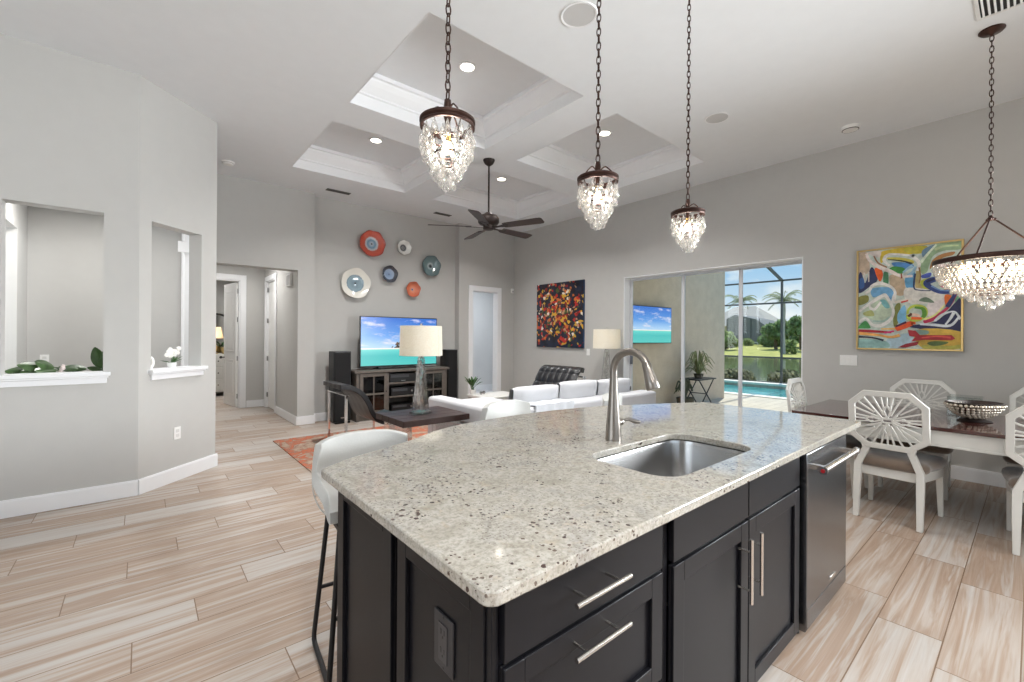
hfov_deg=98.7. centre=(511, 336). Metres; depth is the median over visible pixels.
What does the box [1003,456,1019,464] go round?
seat cushion
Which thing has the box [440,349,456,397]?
tower speaker
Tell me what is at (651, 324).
television
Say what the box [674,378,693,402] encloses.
floor plant
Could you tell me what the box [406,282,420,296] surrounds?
wall plate
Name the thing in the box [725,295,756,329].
palm tree
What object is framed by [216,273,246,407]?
door
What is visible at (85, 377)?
trim
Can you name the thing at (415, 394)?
shelf
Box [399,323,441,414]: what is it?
table lamp
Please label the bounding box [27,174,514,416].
wall
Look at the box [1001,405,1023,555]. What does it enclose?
dining chair
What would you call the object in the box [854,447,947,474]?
seat cushion
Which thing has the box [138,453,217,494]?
baseboard
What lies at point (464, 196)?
trim
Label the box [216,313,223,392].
arched mirror
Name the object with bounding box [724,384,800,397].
pool water
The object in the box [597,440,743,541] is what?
sink
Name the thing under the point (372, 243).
wall plate
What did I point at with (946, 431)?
dining table
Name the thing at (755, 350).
lawn
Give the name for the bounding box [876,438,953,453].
seat cushion
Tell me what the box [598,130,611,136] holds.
recessed light
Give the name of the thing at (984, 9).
ceiling vent
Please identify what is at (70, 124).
wall
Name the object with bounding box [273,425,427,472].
rug
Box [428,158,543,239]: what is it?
ceiling fan
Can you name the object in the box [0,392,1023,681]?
floor
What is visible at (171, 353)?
orchid
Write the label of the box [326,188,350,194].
ceiling vent
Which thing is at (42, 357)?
outlet
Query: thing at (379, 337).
television
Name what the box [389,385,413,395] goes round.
receiver
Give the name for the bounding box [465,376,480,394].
potted plant
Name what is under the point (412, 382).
shelf
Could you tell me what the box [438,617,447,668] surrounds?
socket
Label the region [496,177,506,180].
recessed light
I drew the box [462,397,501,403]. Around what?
seat cushion
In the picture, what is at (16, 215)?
wall
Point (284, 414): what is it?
baseboard
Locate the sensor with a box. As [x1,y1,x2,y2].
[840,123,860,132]
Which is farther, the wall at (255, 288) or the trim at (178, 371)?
the wall at (255, 288)
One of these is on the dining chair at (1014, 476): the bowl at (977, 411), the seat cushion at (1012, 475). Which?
the seat cushion at (1012, 475)
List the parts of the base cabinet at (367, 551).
panel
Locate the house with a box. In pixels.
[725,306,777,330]
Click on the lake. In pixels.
(760, 367)
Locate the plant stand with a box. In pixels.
[680,377,715,402]
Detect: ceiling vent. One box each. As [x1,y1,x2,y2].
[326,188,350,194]
[434,212,451,216]
[973,0,1023,21]
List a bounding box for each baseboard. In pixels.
[0,480,137,518]
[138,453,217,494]
[246,399,296,424]
[296,399,507,425]
[473,384,491,390]
[951,465,1005,487]
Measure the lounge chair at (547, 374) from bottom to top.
0.952 m
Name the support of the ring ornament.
on the trim at (178, 371)
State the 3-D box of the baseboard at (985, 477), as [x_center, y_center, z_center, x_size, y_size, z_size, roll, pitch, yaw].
[2.720,1.350,6.481,0.016,0.133,8.360,0,0,-40]
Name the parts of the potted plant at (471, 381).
pot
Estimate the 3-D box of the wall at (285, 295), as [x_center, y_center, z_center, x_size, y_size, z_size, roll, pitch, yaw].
[-4.184,-0.018,7.945,0.125,2.780,2.295,0,0,-40]
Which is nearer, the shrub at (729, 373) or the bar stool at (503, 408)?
the bar stool at (503, 408)
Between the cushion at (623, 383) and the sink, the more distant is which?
the cushion at (623, 383)
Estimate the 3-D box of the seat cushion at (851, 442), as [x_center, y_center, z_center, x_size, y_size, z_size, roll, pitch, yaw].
[3.041,0.976,4.175,0.528,0.087,0.540,0,0,-40]
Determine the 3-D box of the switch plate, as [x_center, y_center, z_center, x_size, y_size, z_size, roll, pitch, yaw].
[3.898,0.271,5.095,0.010,0.120,0.165,0,0,-40]
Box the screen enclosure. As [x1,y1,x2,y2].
[727,315,774,343]
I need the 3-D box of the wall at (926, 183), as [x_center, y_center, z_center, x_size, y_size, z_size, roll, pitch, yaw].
[3.624,-0.406,5.612,0.230,3.660,11.120,0,0,-40]
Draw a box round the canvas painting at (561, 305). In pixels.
[537,279,584,347]
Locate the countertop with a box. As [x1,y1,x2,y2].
[321,402,860,606]
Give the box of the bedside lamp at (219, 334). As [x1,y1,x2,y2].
[216,327,222,353]
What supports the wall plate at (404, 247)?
attached to the wall at (260, 225)
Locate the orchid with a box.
[164,346,180,367]
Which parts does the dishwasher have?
handle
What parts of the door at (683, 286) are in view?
sash, sash, sash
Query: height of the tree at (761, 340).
4.879 m
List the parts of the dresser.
drawer, drawer, drawer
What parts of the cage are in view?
rail, rail, rail, rail, post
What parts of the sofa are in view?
arm, frame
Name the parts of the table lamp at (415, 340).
lamp shade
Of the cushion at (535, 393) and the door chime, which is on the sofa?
the cushion at (535, 393)
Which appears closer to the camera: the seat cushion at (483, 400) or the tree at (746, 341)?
the seat cushion at (483, 400)
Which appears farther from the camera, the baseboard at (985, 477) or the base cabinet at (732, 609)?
the baseboard at (985, 477)
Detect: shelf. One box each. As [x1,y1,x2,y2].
[389,381,418,383]
[389,393,418,397]
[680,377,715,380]
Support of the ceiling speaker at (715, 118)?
attached to the ceiling
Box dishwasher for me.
[797,435,860,633]
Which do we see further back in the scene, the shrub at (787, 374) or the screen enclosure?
the screen enclosure
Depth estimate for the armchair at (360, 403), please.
5.63 m
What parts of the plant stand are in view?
leg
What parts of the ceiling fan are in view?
blade, blade, blade, motor, rod, blade, blade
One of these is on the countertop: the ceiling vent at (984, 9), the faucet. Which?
the faucet
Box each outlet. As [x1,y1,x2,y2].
[40,355,48,361]
[174,426,180,439]
[434,607,454,679]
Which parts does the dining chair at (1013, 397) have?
frame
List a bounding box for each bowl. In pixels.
[943,400,1007,422]
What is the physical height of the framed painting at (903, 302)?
1.120 m
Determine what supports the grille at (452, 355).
attached to the tower speaker at (448, 358)
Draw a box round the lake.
[724,355,800,380]
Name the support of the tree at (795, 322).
on the lawn
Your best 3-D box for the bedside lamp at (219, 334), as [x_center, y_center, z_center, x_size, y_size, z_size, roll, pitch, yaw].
[-6.910,0.084,10.223,0.342,0.620,0.342,0,0,-40]
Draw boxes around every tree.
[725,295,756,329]
[725,330,737,349]
[743,338,753,345]
[757,322,779,346]
[760,319,788,348]
[761,290,801,353]
[779,339,798,353]
[786,314,801,349]
[786,328,798,341]
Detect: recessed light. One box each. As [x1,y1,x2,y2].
[369,137,382,143]
[458,61,476,72]
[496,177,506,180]
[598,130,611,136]
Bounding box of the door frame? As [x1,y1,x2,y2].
[468,285,501,393]
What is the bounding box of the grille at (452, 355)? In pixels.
[448,351,456,397]
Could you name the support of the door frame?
in the wall at (260, 225)
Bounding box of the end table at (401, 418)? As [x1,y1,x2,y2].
[376,406,469,427]
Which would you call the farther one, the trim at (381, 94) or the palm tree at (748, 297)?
the palm tree at (748, 297)
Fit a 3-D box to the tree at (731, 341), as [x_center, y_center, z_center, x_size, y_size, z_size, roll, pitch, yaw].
[35.644,0.568,72.980,3.630,3.745,3.816,0,0,-40]
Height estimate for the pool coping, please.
0.069 m
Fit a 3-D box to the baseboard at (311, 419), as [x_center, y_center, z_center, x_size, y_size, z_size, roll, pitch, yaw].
[-1.704,1.320,8.308,4.430,0.133,0.166,0,0,-40]
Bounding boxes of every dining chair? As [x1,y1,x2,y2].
[786,378,871,497]
[848,390,947,532]
[876,379,955,500]
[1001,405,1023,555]
[1003,387,1023,467]
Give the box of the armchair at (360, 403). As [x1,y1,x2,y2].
[323,380,394,437]
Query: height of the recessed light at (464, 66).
0.008 m
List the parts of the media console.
pane, door, door, pane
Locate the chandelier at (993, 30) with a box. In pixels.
[932,23,1023,299]
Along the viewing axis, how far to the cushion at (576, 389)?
5.09 m
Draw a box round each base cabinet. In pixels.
[337,491,671,681]
[397,525,662,681]
[661,457,799,681]
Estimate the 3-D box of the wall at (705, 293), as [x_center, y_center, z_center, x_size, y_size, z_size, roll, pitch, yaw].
[3.418,-0.062,9.231,4.120,3.270,0.220,0,0,-40]
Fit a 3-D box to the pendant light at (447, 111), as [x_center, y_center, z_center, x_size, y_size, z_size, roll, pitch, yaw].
[-0.226,-1.390,1.572,0.200,1.743,0.201,0,0,-11]
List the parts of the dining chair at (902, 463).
leg, leg, frame, leg, leg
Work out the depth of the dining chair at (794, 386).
4.27 m
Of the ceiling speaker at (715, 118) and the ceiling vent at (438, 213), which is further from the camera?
the ceiling vent at (438, 213)
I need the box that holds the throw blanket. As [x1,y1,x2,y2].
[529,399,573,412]
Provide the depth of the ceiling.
3.79 m
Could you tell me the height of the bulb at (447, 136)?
0.036 m
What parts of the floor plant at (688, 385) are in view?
pot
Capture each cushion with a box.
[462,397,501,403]
[508,384,558,401]
[556,380,596,398]
[596,378,630,394]
[845,434,871,448]
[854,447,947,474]
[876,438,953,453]
[1001,466,1023,491]
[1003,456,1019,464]
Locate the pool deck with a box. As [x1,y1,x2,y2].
[705,382,797,411]
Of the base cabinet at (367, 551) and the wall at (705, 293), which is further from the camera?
the wall at (705, 293)
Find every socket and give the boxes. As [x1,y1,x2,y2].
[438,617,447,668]
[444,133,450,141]
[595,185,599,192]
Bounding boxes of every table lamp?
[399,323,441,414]
[593,328,620,349]
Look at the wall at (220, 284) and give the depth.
11.07 m
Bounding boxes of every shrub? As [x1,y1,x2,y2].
[724,368,755,380]
[766,369,800,382]
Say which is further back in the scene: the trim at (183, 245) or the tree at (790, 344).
the tree at (790, 344)
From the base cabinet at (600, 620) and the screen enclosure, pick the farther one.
the screen enclosure
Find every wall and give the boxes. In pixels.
[0,33,139,500]
[5,203,27,373]
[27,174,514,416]
[138,75,216,478]
[216,265,264,407]
[216,280,234,314]
[265,269,293,413]
[514,98,1023,472]
[633,272,724,403]
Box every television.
[359,316,436,369]
[633,305,671,343]
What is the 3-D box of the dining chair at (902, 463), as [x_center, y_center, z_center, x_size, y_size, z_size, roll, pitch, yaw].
[3.072,0.919,3.515,0.602,1.004,0.528,0,0,-37]
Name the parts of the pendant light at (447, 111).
bulb, hook frame, chain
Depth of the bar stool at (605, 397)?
3.52 m
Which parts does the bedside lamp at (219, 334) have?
lamp shade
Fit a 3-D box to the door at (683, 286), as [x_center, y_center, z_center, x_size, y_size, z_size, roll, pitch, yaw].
[2.875,0.213,6.573,0.123,2.403,2.626,0,0,-40]
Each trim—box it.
[0,371,110,387]
[148,366,207,379]
[178,233,188,365]
[292,121,462,192]
[349,12,583,149]
[433,171,581,218]
[516,113,704,191]
[623,257,802,396]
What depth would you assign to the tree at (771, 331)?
70.12 m
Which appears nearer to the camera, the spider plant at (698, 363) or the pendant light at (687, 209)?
the pendant light at (687, 209)
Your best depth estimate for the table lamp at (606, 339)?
7.08 m
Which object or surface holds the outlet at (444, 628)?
attached to the base cabinet at (600, 620)
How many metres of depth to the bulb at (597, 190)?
2.11 m
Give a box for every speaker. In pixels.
[329,351,350,423]
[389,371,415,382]
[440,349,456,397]
[560,1,597,27]
[704,112,729,123]
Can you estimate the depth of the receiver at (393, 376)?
7.71 m
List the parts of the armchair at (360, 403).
rail, frame, frame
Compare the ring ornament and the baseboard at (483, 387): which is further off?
the baseboard at (483, 387)
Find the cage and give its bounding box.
[724,267,801,383]
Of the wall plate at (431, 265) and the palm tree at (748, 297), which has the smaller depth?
the wall plate at (431, 265)
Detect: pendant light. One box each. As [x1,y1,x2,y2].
[419,0,474,167]
[577,0,618,211]
[671,0,704,238]
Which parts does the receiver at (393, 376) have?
panel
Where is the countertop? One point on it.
(506, 507)
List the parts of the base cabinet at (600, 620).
panel, drawer, drawer, handle, handle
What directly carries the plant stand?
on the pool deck
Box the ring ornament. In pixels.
[151,357,154,368]
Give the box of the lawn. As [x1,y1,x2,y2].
[724,343,800,357]
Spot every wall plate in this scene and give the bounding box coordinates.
[341,268,370,297]
[360,230,385,256]
[382,265,397,281]
[397,240,410,254]
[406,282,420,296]
[422,256,440,275]
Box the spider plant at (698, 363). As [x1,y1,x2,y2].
[685,351,712,377]
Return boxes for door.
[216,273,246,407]
[264,272,276,412]
[629,260,801,406]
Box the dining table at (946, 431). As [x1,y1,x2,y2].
[792,399,1023,457]
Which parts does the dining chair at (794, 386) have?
frame, leg, leg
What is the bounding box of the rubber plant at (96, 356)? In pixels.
[87,347,102,370]
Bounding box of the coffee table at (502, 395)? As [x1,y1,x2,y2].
[467,391,508,399]
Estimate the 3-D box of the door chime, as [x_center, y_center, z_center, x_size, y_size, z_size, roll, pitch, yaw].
[-3.632,-0.924,7.167,0.043,0.200,0.250,0,0,-40]
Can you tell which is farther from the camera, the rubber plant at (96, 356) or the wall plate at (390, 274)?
the wall plate at (390, 274)
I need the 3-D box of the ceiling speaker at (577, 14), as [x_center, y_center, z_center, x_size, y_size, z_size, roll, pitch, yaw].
[0.470,-2.253,3.082,0.262,0.007,0.262,0,0,-40]
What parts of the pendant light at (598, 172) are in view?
chain, bulb, hook frame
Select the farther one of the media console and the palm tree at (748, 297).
the palm tree at (748, 297)
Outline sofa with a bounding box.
[428,378,655,432]
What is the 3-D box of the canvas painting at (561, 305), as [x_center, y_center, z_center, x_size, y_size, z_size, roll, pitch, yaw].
[0.929,-0.429,8.604,0.037,1.270,1.250,0,0,-40]
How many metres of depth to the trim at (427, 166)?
6.33 m
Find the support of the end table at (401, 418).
on the floor
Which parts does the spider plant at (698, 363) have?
pot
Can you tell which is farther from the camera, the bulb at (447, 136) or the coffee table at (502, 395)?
the coffee table at (502, 395)
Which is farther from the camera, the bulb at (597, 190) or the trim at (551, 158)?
the trim at (551, 158)
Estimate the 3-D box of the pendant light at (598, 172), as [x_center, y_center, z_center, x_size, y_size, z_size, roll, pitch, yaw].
[0.418,-1.386,2.122,0.200,1.743,0.201,0,0,-34]
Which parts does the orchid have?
pot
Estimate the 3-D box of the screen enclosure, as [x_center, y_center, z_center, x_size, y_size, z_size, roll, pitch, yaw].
[50.081,-1.513,90.263,9.120,5.900,7.834,0,0,-40]
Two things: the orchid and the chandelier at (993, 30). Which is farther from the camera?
the orchid
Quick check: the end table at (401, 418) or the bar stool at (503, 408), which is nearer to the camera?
the bar stool at (503, 408)
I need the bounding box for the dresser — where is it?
[216,353,223,391]
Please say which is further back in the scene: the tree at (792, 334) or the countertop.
the tree at (792, 334)
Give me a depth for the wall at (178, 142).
4.24 m
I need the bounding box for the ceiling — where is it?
[0,0,1023,231]
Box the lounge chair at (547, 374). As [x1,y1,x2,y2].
[532,365,585,385]
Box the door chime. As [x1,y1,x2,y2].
[286,273,292,286]
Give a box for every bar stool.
[312,429,407,681]
[480,400,530,420]
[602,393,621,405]
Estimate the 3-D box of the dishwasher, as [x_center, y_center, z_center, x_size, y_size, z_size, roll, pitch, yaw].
[1.480,0.975,2.380,0.650,0.870,0.533,0,0,-40]
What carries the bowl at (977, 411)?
on the dining table at (946, 431)
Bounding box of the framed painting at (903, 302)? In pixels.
[856,239,963,351]
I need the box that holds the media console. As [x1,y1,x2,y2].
[351,366,448,421]
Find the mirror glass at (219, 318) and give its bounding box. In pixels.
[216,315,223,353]
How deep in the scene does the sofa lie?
5.12 m
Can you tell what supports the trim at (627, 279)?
attached to the wall at (926, 183)
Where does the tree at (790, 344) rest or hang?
on the lawn
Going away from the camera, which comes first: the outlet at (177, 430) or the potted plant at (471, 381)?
the outlet at (177, 430)
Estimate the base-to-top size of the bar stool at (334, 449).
0.937 m
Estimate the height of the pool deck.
0.130 m
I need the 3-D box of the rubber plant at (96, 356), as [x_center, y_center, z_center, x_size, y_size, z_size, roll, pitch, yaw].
[-3.661,0.258,3.922,0.176,0.366,0.176,0,0,-40]
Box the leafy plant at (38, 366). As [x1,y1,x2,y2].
[5,360,86,373]
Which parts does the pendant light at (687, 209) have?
hook frame, bulb, chain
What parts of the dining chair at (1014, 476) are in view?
leg, frame, leg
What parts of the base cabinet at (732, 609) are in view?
door, drawer, handle, handle, door, drawer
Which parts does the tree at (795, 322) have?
crown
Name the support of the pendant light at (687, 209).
hanging from the ceiling
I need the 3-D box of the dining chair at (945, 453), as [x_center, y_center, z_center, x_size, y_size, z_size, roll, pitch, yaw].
[3.841,0.925,4.175,0.602,1.004,0.528,0,0,-40]
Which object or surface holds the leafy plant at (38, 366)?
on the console
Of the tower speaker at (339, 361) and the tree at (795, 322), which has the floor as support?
the tower speaker at (339, 361)
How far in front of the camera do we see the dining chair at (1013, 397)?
3.88 m
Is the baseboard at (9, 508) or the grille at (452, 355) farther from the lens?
the grille at (452, 355)
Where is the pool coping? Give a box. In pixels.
[724,379,800,400]
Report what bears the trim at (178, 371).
attached to the wall at (178, 142)
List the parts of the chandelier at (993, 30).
bulb, bulb, support rod, bulb, support rod, chain, bulb, support rod, bulb, bulb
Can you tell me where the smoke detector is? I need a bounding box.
[221,160,234,165]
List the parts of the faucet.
spout, lever handle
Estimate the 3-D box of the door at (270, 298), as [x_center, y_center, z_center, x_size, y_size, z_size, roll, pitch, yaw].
[-4.499,0.105,8.305,0.143,2.530,0.960,0,0,-40]
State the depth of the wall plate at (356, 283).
7.53 m
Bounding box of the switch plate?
[840,355,856,365]
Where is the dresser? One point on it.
(219, 362)
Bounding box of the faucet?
[605,348,659,441]
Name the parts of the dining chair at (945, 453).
leg, frame, leg, leg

